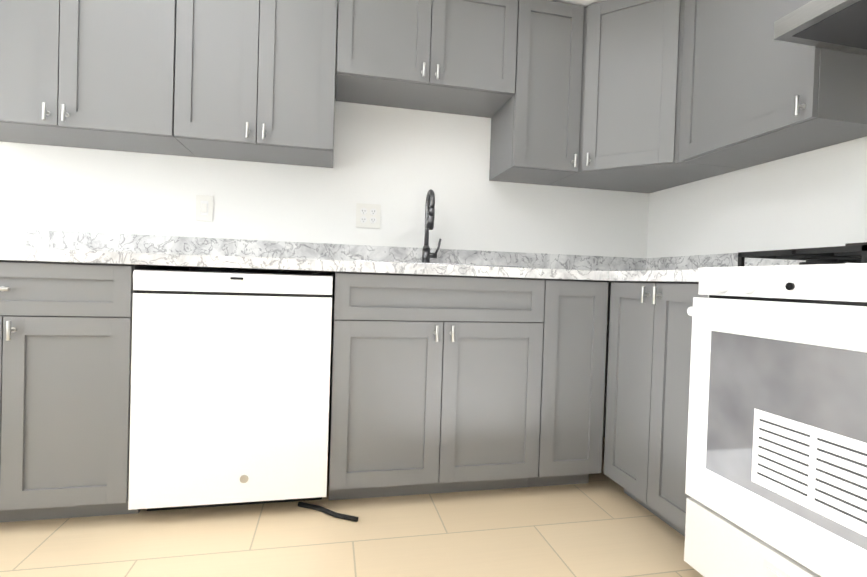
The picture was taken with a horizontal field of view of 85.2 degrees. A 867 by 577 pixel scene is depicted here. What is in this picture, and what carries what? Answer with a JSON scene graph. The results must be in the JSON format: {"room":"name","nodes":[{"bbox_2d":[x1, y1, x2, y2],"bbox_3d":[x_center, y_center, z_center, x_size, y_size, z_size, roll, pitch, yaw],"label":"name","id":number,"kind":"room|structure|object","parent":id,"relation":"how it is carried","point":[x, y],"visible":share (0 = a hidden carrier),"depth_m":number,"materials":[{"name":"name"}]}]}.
{"room":"kitchen","nodes":[
{"label":"kitchen","id":0,"kind":"room"},
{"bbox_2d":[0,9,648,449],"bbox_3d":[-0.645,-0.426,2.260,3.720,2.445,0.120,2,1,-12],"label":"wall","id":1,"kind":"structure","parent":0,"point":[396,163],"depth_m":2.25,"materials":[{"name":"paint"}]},
{"bbox_2d":[0,0,195,156],"bbox_3d":[-1.380,-0.966,1.842,0.760,0.748,0.354,2,1,-12],"label":"upper cabinet","id":2,"kind":"object","parent":1,"relation":"attached to","point":[94,74],"visible":0.98,"depth_m":1.74,"materials":[{"name":"grey paint"}]},
{"bbox_2d":[196,195,212,221],"bbox_3d":[-1.025,-0.360,2.109,0.070,0.115,0.011,2,1,-12],"label":"light switch","id":3,"kind":"object","parent":1,"relation":"attached to","point":[204,207],"visible":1,"depth_m":2.11,"materials":[{"name":"white plastic"}]},
{"bbox_2d":[174,0,337,167],"bbox_3d":[-0.716,-0.947,1.987,0.594,0.748,0.354,2,1,-12],"label":"upper cabinet","id":4,"kind":"object","parent":1,"relation":"attached to","point":[255,80],"visible":1,"depth_m":1.85,"materials":[{"name":"grey paint"}]},
{"bbox_2d":[356,203,380,227],"bbox_3d":[-0.313,-0.350,2.266,0.116,0.115,0.008,2,1,-12],"label":"outlet","id":5,"kind":"object","parent":1,"relation":"attached to","point":[367,215],"visible":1,"depth_m":2.27,"materials":[{"name":"white plastic"}]},
{"bbox_2d":[336,0,517,117],"bbox_3d":[-0.041,-1.091,2.131,0.771,0.441,0.354,2,1,-12],"label":"upper cabinet","id":6,"kind":"object","parent":1,"relation":"attached to","point":[451,56],"visible":1,"depth_m":2.02,"materials":[{"name":"grey paint"}]},
{"bbox_2d":[489,0,583,184],"bbox_3d":[0.487,-0.918,2.250,0.316,0.757,0.354,2,1,-12],"label":"upper cabinet","id":7,"kind":"object","parent":1,"relation":"attached to","point":[535,125],"visible":0.88,"depth_m":2.12,"materials":[{"name":"grey paint"}]},
{"bbox_2d":[0,437,703,576],"bbox_3d":[-0.225,0.876,0.450,3.840,0.130,3.895,2,1,-12],"label":"floor","id":8,"kind":"structure","parent":0,"point":[601,524],"depth_m":1.49,"materials":[{"name":"tile"}]},
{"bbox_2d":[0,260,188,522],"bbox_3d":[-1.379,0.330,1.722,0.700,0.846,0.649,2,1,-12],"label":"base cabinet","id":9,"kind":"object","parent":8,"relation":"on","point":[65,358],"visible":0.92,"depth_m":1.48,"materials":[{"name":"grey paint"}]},
{"bbox_2d":[128,269,332,510],"bbox_3d":[-0.728,0.355,1.860,0.620,0.832,0.602,2,1,-12],"label":"dishwasher","id":10,"kind":"object","parent":8,"relation":"on","point":[230,383],"visible":1,"depth_m":1.57,"materials":[{"name":"white metal"}]},
{"bbox_2d":[298,502,357,521],"bbox_3d":[-0.370,0.777,1.642,0.246,0.016,0.027,2,1,25],"label":"cord","id":11,"kind":"object","parent":8,"relation":"on","point":[330,512],"visible":1,"depth_m":1.63,"materials":[{"name":"black rubber"}]},
{"bbox_2d":[329,272,544,499],"bbox_3d":[-0.032,0.368,2.017,0.789,0.846,0.649,2,1,-12],"label":"base cabinet","id":12,"kind":"object","parent":8,"relation":"on","point":[435,383],"visible":1,"depth_m":1.73,"materials":[{"name":"grey paint"}]},
{"bbox_2d":[0,229,607,280],"bbox_3d":[-0.191,-0.129,1.964,2.938,0.137,0.660,2,1,-12],"label":"countertop","id":13,"kind":"structure","parent":12,"relation":"on","point":[130,249],"depth_m":2.01,"materials":[{"name":"stone"}]},
{"bbox_2d":[422,189,440,262],"bbox_3d":[0.001,-0.279,2.191,0.098,0.354,0.149,2,1,-12],"label":"gooseneck faucet","id":14,"kind":"object","parent":13,"relation":"on","point":[427,255],"visible":0.96,"depth_m":2.22,"materials":[{"name":"metal"}]},
{"bbox_2d":[356,260,523,267],"bbox_3d":[-0.015,-0.009,2.047,0.667,0.187,0.482,2,1,-12],"label":"drop-in sink","id":15,"kind":"object","parent":13,"relation":"in","point":[438,263],"visible":0.12,"depth_m":1.81,"materials":[{"name":"silver metal"}]},
{"bbox_2d":[528,279,607,486],"bbox_3d":[0.482,0.382,2.144,0.270,0.846,0.619,2,1,-12],"label":"base cabinet","id":16,"kind":"object","parent":8,"relation":"on","point":[574,322],"visible":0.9,"depth_m":1.85,"materials":[{"name":"grey paint"}]},
{"bbox_2d":[604,281,707,536],"bbox_3d":[1.029,0.407,1.675,0.649,0.846,0.521,2,1,-12],"label":"base cabinet","id":17,"kind":"object","parent":8,"relation":"on","point":[648,382],"visible":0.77,"depth_m":1.61,"materials":[{"name":"grey paint"}]},
{"bbox_2d":[604,253,851,281],"bbox_3d":[1.044,-0.085,1.648,0.658,0.137,0.486,2,1,-12],"label":"countertop","id":18,"kind":"structure","parent":17,"relation":"on","point":[678,268],"depth_m":2.04,"materials":[{"name":"stone"}]},
{"bbox_2d":[684,227,866,576],"bbox_3d":[1.118,0.245,1.031,0.756,1.198,0.762,2,1,-12],"label":"gas range","id":19,"kind":"object","parent":8,"relation":"on","point":[776,474],"visible":1,"depth_m":1.07,"materials":[{"name":"white metal"}]},
{"bbox_2d":[551,0,603,6],"bbox_3d":[1.001,-1.412,0.662,1.240,0.315,3.655,2,1,-12],"label":"ceiling","id":20,"kind":"structure","parent":0,"point":[584,3],"depth_m":2.12,"materials":[{"name":"paint"}]},
{"bbox_2d":[647,136,866,257],"bbox_3d":[1.631,-0.329,0.826,0.120,2.445,3.895,2,1,-12],"label":"wall","id":21,"kind":"structure","parent":0,"point":[816,198],"depth_m":1.87,"materials":[{"name":"paint"}]},
{"bbox_2d":[548,0,743,192],"bbox_3d":[0.967,-0.902,2.225,0.608,0.757,0.608,2,1,-12],"label":"upper cabinet","id":22,"kind":"object","parent":21,"relation":"attached to","point":[631,79],"visible":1,"depth_m":2.05,"materials":[{"name":"grey paint"}]},
{"bbox_2d":[678,0,866,167],"bbox_3d":[1.215,-0.885,1.684,0.354,0.757,0.551,2,1,-12],"label":"upper cabinet","id":23,"kind":"object","parent":21,"relation":"attached to","point":[753,92],"visible":1,"depth_m":1.61,"materials":[{"name":"grey paint"}]},
{"bbox_2d":[774,0,866,54],"bbox_3d":[1.294,-0.971,1.031,0.482,0.553,0.745,2,1,-12],"label":"hood chimney","id":24,"kind":"object","parent":21,"relation":"attached to","point":[839,25],"visible":1,"depth_m":1.28,"materials":[{"name":"silver metal"}]}
]}

